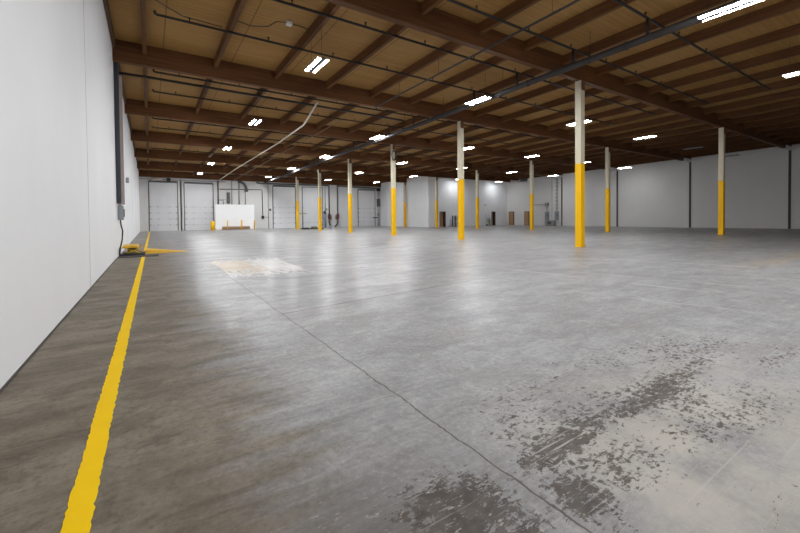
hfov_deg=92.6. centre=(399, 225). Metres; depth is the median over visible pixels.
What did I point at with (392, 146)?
steel column
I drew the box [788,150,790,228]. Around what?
trim
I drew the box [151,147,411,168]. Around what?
branch
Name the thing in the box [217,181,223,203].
pipe
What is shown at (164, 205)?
door
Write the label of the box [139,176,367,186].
trim
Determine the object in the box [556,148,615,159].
purlin
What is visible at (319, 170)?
steel column
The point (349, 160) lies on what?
steel column
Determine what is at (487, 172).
purlin
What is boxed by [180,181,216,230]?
door
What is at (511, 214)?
door
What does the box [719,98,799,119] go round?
purlin
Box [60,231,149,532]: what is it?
floor line
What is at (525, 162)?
purlin
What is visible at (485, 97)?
strip light
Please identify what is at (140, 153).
girder
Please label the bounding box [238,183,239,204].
conduit
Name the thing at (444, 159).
purlin
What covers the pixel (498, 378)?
floor
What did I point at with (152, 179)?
operator
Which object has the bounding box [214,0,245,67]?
purlin
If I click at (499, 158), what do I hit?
purlin
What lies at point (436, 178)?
steel column
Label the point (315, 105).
conduit
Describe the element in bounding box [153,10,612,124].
branch
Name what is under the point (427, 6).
purlin
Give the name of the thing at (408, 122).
purlin
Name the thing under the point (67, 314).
baseboard
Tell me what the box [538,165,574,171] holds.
purlin
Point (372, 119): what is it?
purlin
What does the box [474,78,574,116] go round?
purlin
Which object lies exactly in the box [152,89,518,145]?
branch
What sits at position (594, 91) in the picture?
purlin
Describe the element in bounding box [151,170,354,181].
branch
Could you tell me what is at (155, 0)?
cable
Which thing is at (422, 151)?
purlin
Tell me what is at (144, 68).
purlin
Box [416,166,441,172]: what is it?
purlin
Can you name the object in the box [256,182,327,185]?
pipe
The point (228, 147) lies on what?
strip light
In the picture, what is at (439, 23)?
girder
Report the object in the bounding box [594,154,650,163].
purlin
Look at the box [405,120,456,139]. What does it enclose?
purlin
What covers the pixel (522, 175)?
purlin
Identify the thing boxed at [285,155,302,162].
purlin
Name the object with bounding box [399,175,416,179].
purlin
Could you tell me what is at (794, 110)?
purlin
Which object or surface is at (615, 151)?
purlin
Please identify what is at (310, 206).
door
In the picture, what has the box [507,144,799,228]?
wall
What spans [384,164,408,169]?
purlin
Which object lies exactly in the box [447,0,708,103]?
branch
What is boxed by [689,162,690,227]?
trim
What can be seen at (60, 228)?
wall
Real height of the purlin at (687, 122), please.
0.461 m
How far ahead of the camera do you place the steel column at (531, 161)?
38.83 m
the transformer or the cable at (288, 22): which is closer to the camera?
the cable at (288, 22)
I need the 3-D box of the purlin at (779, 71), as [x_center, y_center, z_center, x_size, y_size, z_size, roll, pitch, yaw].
[17.056,-7.063,18.174,0.132,0.461,7.485,-1,1,-33]
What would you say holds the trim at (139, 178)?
attached to the wall at (253, 197)
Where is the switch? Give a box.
[118,204,124,219]
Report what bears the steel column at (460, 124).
on the floor
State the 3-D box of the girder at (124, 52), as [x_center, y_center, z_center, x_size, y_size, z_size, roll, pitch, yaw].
[10.493,-6.822,27.731,50.230,0.877,0.242,-1,1,-33]
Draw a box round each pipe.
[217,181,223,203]
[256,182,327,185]
[338,185,378,188]
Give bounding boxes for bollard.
[211,221,214,229]
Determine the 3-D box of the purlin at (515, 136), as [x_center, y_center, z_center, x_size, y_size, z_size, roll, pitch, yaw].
[8.597,-7.019,31.107,0.132,0.461,7.500,-1,1,-33]
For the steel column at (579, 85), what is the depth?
16.78 m
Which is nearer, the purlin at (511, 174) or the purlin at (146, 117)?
the purlin at (146, 117)
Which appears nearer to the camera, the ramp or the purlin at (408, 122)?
the ramp
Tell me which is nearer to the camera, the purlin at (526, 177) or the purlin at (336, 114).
the purlin at (336, 114)
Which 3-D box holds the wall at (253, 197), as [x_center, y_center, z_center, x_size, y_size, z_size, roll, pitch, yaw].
[-17.603,-3.689,55.871,34.400,8.300,0.250,-1,1,-33]
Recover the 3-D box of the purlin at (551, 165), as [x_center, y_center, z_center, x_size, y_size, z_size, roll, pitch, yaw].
[18.656,-7.282,46.926,0.132,0.461,7.500,-1,1,-33]
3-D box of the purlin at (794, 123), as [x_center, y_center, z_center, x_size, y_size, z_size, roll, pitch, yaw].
[29.305,-7.306,26.188,0.132,0.461,7.485,-1,1,-33]
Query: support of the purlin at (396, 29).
attached to the ceiling
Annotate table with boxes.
[121,244,145,255]
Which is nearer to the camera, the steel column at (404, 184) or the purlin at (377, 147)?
the purlin at (377, 147)
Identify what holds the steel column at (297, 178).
on the floor
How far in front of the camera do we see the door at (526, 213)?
59.58 m
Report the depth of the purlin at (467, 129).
29.20 m
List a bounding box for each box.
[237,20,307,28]
[545,211,548,219]
[555,210,558,219]
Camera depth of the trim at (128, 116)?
24.38 m
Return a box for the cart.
[452,216,457,226]
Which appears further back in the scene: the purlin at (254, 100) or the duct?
the duct
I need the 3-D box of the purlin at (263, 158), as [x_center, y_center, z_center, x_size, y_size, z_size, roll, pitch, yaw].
[-12.116,-6.732,36.033,0.132,0.461,7.500,-1,1,-33]
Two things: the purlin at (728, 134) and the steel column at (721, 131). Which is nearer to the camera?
the steel column at (721, 131)
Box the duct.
[238,180,247,191]
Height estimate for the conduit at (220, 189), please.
3.656 m
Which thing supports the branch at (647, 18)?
on the sprinkler
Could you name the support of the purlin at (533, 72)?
attached to the ceiling
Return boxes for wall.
[0,0,139,388]
[139,177,380,231]
[380,176,427,226]
[427,177,506,226]
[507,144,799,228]
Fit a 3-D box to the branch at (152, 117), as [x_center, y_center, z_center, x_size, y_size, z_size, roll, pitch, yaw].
[-3.823,-6.420,29.925,26.200,0.683,0.100,-1,1,-33]
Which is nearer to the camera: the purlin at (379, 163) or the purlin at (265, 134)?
the purlin at (265, 134)
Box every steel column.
[296,177,298,228]
[318,169,321,230]
[348,159,352,232]
[390,144,395,234]
[403,183,405,226]
[435,177,437,227]
[457,121,463,239]
[475,170,479,228]
[529,160,533,229]
[574,80,585,246]
[605,147,610,231]
[717,127,725,234]
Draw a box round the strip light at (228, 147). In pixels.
[223,144,231,149]
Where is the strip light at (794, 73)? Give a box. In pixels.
[782,70,799,77]
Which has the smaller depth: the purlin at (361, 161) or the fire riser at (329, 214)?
the purlin at (361, 161)
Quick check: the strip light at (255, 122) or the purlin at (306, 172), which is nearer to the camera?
the strip light at (255, 122)
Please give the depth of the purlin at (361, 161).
42.02 m
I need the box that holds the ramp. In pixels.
[146,248,187,253]
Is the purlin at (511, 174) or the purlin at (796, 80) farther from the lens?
the purlin at (511, 174)
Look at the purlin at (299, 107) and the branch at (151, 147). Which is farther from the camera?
the branch at (151, 147)
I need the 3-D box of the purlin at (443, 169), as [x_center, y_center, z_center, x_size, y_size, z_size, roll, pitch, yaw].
[6.258,-7.097,48.053,0.132,0.461,7.500,-1,1,-33]
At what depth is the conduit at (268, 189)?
54.76 m
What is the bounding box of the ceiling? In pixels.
[108,0,799,181]
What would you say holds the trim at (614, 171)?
attached to the wall at (653, 194)
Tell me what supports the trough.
attached to the wall at (60, 228)
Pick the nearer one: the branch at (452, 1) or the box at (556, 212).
the branch at (452, 1)
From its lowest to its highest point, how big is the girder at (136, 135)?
0.877 m
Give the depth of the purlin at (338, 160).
41.02 m
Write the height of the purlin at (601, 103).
0.461 m
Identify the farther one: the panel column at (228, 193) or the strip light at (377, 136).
the panel column at (228, 193)
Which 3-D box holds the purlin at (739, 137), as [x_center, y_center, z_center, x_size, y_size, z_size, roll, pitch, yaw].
[27.119,-7.325,33.986,0.132,0.461,7.500,-1,1,-33]
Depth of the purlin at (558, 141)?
34.22 m
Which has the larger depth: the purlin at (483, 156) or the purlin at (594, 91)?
the purlin at (483, 156)
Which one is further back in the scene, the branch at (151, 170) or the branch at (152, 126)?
the branch at (151, 170)
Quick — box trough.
[113,62,124,204]
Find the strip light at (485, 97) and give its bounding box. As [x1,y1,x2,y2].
[464,91,490,104]
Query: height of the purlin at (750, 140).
0.461 m
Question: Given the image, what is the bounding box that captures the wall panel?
[337,188,354,226]
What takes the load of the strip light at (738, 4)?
hanging from the ceiling
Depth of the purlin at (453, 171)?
51.04 m
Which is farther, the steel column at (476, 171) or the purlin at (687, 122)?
the steel column at (476, 171)
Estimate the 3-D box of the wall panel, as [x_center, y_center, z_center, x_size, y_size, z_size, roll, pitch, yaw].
[-8.700,-2.835,61.529,3.100,6.200,0.050,-1,1,-33]
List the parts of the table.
motor, frame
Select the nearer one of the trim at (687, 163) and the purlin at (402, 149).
the purlin at (402, 149)
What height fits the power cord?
1.357 m
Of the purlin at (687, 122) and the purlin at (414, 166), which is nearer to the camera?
the purlin at (687, 122)
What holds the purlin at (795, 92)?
attached to the ceiling
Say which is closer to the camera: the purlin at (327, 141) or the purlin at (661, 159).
the purlin at (327, 141)
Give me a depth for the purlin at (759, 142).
36.50 m
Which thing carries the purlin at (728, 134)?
attached to the ceiling
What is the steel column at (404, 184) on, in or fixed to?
on the floor
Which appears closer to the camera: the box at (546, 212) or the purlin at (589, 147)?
the purlin at (589, 147)
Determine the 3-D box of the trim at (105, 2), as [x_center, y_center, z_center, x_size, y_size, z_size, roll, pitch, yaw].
[-8.371,-6.652,10.769,0.090,0.402,7.510,-1,1,-33]
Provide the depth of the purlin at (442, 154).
38.30 m
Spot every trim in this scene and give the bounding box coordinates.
[103,0,114,46]
[118,63,125,103]
[127,114,131,132]
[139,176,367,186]
[139,178,223,181]
[559,177,560,225]
[561,177,561,225]
[614,171,615,226]
[616,171,617,226]
[686,162,688,226]
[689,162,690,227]
[784,150,788,228]
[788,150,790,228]
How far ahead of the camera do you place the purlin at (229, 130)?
27.38 m
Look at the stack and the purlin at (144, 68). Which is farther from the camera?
the stack
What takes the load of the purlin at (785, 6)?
attached to the ceiling
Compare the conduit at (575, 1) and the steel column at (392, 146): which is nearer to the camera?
the conduit at (575, 1)
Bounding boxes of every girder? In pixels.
[112,39,690,161]
[124,98,617,170]
[131,129,562,176]
[134,148,518,182]
[137,161,406,182]
[139,170,380,186]
[324,0,791,149]
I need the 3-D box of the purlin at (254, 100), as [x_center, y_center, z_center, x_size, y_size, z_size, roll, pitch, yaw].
[-7.736,-6.695,20.422,0.132,0.461,7.500,-1,1,-33]
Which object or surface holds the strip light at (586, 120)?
hanging from the ceiling
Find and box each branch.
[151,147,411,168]
[151,160,379,175]
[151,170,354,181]
[152,69,546,138]
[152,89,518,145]
[152,117,471,154]
[152,126,455,158]
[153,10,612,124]
[273,0,656,114]
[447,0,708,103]
[614,0,770,89]
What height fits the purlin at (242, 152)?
0.461 m
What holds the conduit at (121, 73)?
attached to the wall at (60, 228)
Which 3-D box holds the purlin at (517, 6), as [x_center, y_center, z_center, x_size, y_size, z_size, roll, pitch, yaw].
[4.806,-6.820,10.161,0.132,0.461,7.485,-1,1,-33]
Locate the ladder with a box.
[555,178,557,209]
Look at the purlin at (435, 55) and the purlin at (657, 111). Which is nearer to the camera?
the purlin at (435, 55)
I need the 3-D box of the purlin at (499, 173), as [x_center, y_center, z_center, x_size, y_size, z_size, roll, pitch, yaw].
[14.425,-7.260,53.395,0.132,0.461,7.500,-1,1,-33]
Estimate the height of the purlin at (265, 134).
0.461 m
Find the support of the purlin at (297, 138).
attached to the ceiling
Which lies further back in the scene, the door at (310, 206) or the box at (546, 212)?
the door at (310, 206)
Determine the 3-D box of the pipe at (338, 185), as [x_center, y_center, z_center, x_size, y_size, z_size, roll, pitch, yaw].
[-6.777,-6.195,62.356,7.654,0.370,0.220,-1,1,-33]
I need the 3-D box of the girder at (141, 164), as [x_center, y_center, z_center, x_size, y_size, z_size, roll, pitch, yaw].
[-13.245,-6.600,49.154,33.950,0.841,0.230,-1,1,-33]
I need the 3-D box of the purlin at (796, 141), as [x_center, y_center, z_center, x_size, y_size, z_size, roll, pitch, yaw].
[37.472,-7.469,31.530,0.132,0.461,7.485,-1,1,-33]
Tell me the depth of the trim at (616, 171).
48.01 m
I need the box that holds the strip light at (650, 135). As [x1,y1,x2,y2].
[633,135,656,139]
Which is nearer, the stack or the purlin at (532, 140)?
the purlin at (532, 140)
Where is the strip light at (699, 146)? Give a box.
[683,146,703,149]
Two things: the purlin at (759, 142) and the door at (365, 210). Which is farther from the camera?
the door at (365, 210)
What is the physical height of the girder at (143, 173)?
0.841 m
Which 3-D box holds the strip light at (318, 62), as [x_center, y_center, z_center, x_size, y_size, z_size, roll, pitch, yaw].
[-2.982,-6.291,13.625,0.450,1.226,1.320,-1,1,-33]
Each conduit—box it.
[119,72,404,120]
[218,101,317,180]
[220,189,262,214]
[234,120,341,179]
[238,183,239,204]
[268,189,268,228]
[375,0,580,107]
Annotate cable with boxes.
[155,0,220,26]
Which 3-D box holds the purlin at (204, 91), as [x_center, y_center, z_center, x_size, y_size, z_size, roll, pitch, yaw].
[-9.778,-6.654,19.087,0.132,0.461,7.500,-1,1,-33]
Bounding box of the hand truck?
[486,214,490,225]
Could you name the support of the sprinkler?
hanging from the ceiling
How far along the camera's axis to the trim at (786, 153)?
35.25 m
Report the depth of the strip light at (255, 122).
21.50 m
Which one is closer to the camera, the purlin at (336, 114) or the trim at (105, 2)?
the trim at (105, 2)
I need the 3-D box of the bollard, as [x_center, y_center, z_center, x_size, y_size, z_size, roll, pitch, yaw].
[-24.077,0.080,49.142,0.580,1.150,0.580,-1,1,-33]
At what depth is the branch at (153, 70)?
19.71 m
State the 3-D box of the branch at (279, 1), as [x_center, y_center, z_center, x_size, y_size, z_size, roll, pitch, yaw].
[4.936,-6.465,16.534,26.200,0.683,0.100,-1,1,-33]
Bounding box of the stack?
[373,188,379,225]
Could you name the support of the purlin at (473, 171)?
attached to the ceiling
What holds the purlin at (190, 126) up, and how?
attached to the ceiling
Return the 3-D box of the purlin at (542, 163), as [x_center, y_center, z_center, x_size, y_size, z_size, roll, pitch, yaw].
[16.615,-7.241,45.590,0.132,0.461,7.500,-1,1,-33]
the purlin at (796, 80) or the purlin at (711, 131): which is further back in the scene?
the purlin at (711, 131)
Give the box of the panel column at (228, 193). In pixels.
[227,192,229,203]
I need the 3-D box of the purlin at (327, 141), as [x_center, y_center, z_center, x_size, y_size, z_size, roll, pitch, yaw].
[-5.843,-6.795,30.899,0.132,0.461,7.500,-1,1,-33]
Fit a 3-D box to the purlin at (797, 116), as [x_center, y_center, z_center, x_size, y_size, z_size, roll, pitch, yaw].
[27.264,-7.266,24.852,0.132,0.461,7.485,-1,1,-33]
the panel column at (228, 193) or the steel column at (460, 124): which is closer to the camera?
the steel column at (460, 124)
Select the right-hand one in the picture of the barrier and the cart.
the cart
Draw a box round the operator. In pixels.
[150,178,170,181]
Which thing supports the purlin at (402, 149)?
attached to the ceiling
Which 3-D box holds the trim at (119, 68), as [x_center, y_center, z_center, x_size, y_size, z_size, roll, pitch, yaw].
[-12.602,-6.630,17.239,0.090,0.402,7.510,-1,1,-33]
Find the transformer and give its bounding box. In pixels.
[545,220,555,225]
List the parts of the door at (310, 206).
panel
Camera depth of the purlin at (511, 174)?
55.95 m
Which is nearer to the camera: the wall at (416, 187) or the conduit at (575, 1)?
the conduit at (575, 1)
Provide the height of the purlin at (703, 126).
0.461 m
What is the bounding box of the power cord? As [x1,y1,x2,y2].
[119,220,122,255]
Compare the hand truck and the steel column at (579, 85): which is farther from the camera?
the hand truck
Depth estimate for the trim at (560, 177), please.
54.69 m
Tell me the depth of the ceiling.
15.91 m
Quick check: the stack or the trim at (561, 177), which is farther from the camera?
the stack
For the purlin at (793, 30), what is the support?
attached to the ceiling
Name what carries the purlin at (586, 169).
attached to the ceiling
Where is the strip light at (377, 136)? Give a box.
[370,129,384,139]
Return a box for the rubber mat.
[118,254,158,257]
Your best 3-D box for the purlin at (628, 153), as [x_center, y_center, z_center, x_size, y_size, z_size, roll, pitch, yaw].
[22.888,-7.303,40.456,0.132,0.461,7.500,-1,1,-33]
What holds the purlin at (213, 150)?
attached to the ceiling
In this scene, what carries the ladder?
attached to the wall at (653, 194)
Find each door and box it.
[144,179,181,230]
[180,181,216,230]
[269,184,295,228]
[299,185,324,227]
[355,188,377,226]
[439,212,445,226]
[491,212,494,224]
[509,211,513,224]
[524,211,528,224]
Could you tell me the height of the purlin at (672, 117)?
0.461 m
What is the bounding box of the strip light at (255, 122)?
[249,119,261,125]
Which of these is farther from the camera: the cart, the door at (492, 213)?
the door at (492, 213)
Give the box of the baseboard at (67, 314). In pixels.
[0,258,116,392]
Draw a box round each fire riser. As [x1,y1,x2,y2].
[328,185,331,224]
[335,185,338,226]
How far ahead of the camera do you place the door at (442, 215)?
55.70 m
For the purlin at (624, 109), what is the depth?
24.16 m
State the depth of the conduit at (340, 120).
29.00 m
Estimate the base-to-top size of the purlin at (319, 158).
0.461 m
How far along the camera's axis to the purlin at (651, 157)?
43.37 m
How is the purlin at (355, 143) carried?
attached to the ceiling
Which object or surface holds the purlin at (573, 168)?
attached to the ceiling
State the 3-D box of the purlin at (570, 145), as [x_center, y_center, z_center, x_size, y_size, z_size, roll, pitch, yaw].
[14.721,-7.141,35.114,0.132,0.461,7.500,-1,1,-33]
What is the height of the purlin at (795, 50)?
0.461 m
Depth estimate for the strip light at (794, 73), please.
14.93 m
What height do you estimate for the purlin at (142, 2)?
0.461 m
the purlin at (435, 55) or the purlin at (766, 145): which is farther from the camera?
the purlin at (766, 145)
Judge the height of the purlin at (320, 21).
0.461 m
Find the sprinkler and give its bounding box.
[263,0,736,183]
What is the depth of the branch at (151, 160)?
43.16 m
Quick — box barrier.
[215,204,255,229]
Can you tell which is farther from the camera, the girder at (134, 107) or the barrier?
the barrier
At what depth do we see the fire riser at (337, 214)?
60.05 m
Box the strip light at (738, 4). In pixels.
[697,0,762,21]
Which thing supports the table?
on the floor
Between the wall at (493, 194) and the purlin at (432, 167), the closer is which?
the purlin at (432, 167)
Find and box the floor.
[0,225,799,532]
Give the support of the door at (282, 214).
in the wall at (253, 197)
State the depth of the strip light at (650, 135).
26.71 m
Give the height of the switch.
0.600 m
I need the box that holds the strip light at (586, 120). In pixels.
[566,119,591,125]
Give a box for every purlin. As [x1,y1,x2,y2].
[140,0,146,54]
[143,67,147,107]
[145,116,147,135]
[185,121,193,138]
[195,78,212,113]
[208,148,217,157]
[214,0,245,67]
[221,126,234,142]
[236,150,247,159]
[240,88,268,119]
[253,130,273,145]
[261,153,275,160]
[274,2,340,78]
[280,96,317,124]
[283,134,305,148]
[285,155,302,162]
[305,169,317,173]
[308,157,326,164]
[311,138,337,150]
[316,103,358,128]
[326,24,407,88]
[328,159,347,165]
[336,141,363,152]
[348,110,396,132]
[352,160,369,166]
[360,144,389,155]
[366,162,387,168]
[370,41,462,97]
[378,115,429,134]
[382,146,415,157]
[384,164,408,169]
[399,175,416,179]
[401,165,423,170]
[402,149,433,159]
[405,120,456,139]
[409,56,506,104]
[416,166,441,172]
[421,0,443,14]
[421,151,456,160]
[429,125,484,143]
[431,168,455,173]
[439,153,475,162]
[444,68,544,110]
[445,169,469,174]
[452,129,508,145]
[456,155,492,164]
[464,170,483,174]
[471,171,497,176]
[472,133,529,148]
[472,157,509,165]
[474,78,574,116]
[478,0,540,34]
[483,172,510,176]
[487,159,526,166]
[492,136,551,150]
[495,173,521,177]
[501,88,605,121]
[501,161,538,168]
[506,174,529,178]
[509,139,569,153]
[514,162,552,169]
[516,175,542,179]
[524,0,635,50]
[526,96,630,126]
[526,143,586,155]
[526,164,564,170]
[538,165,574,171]
[542,145,600,157]
[548,103,650,130]
[550,167,587,172]
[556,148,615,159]
[560,168,597,173]
[563,0,729,64]
[568,109,670,134]
[570,150,627,160]
[585,152,639,161]
[586,114,686,137]
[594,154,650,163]
[595,0,799,75]
[603,119,701,140]
[610,156,661,164]
[616,158,673,166]
[618,124,714,143]
[623,23,799,85]
[632,128,727,146]
[645,132,738,148]
[647,45,799,94]
[658,135,748,151]
[669,62,799,101]
[669,138,758,153]
[680,141,766,155]
[687,76,799,108]
[689,144,775,157]
[704,88,799,114]
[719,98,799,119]
[732,107,799,123]
[744,114,799,128]
[755,120,799,132]
[790,140,799,144]
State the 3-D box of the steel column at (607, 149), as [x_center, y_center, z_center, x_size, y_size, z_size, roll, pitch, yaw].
[17.656,-3.009,32.468,0.350,7.144,0.350,-1,1,-33]
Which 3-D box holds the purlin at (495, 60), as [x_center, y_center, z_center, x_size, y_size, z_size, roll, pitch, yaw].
[2.620,-6.838,17.960,0.132,0.461,7.500,-1,1,-33]
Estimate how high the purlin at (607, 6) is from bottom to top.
0.461 m
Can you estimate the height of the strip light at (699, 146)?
1.159 m
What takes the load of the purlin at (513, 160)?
attached to the ceiling
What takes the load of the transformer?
on the floor
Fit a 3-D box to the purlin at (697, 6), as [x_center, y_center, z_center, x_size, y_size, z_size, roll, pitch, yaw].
[8.889,-6.901,12.832,0.132,0.461,7.485,-1,1,-33]
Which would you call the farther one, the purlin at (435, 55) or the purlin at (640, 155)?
the purlin at (640, 155)
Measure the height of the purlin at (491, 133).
0.461 m

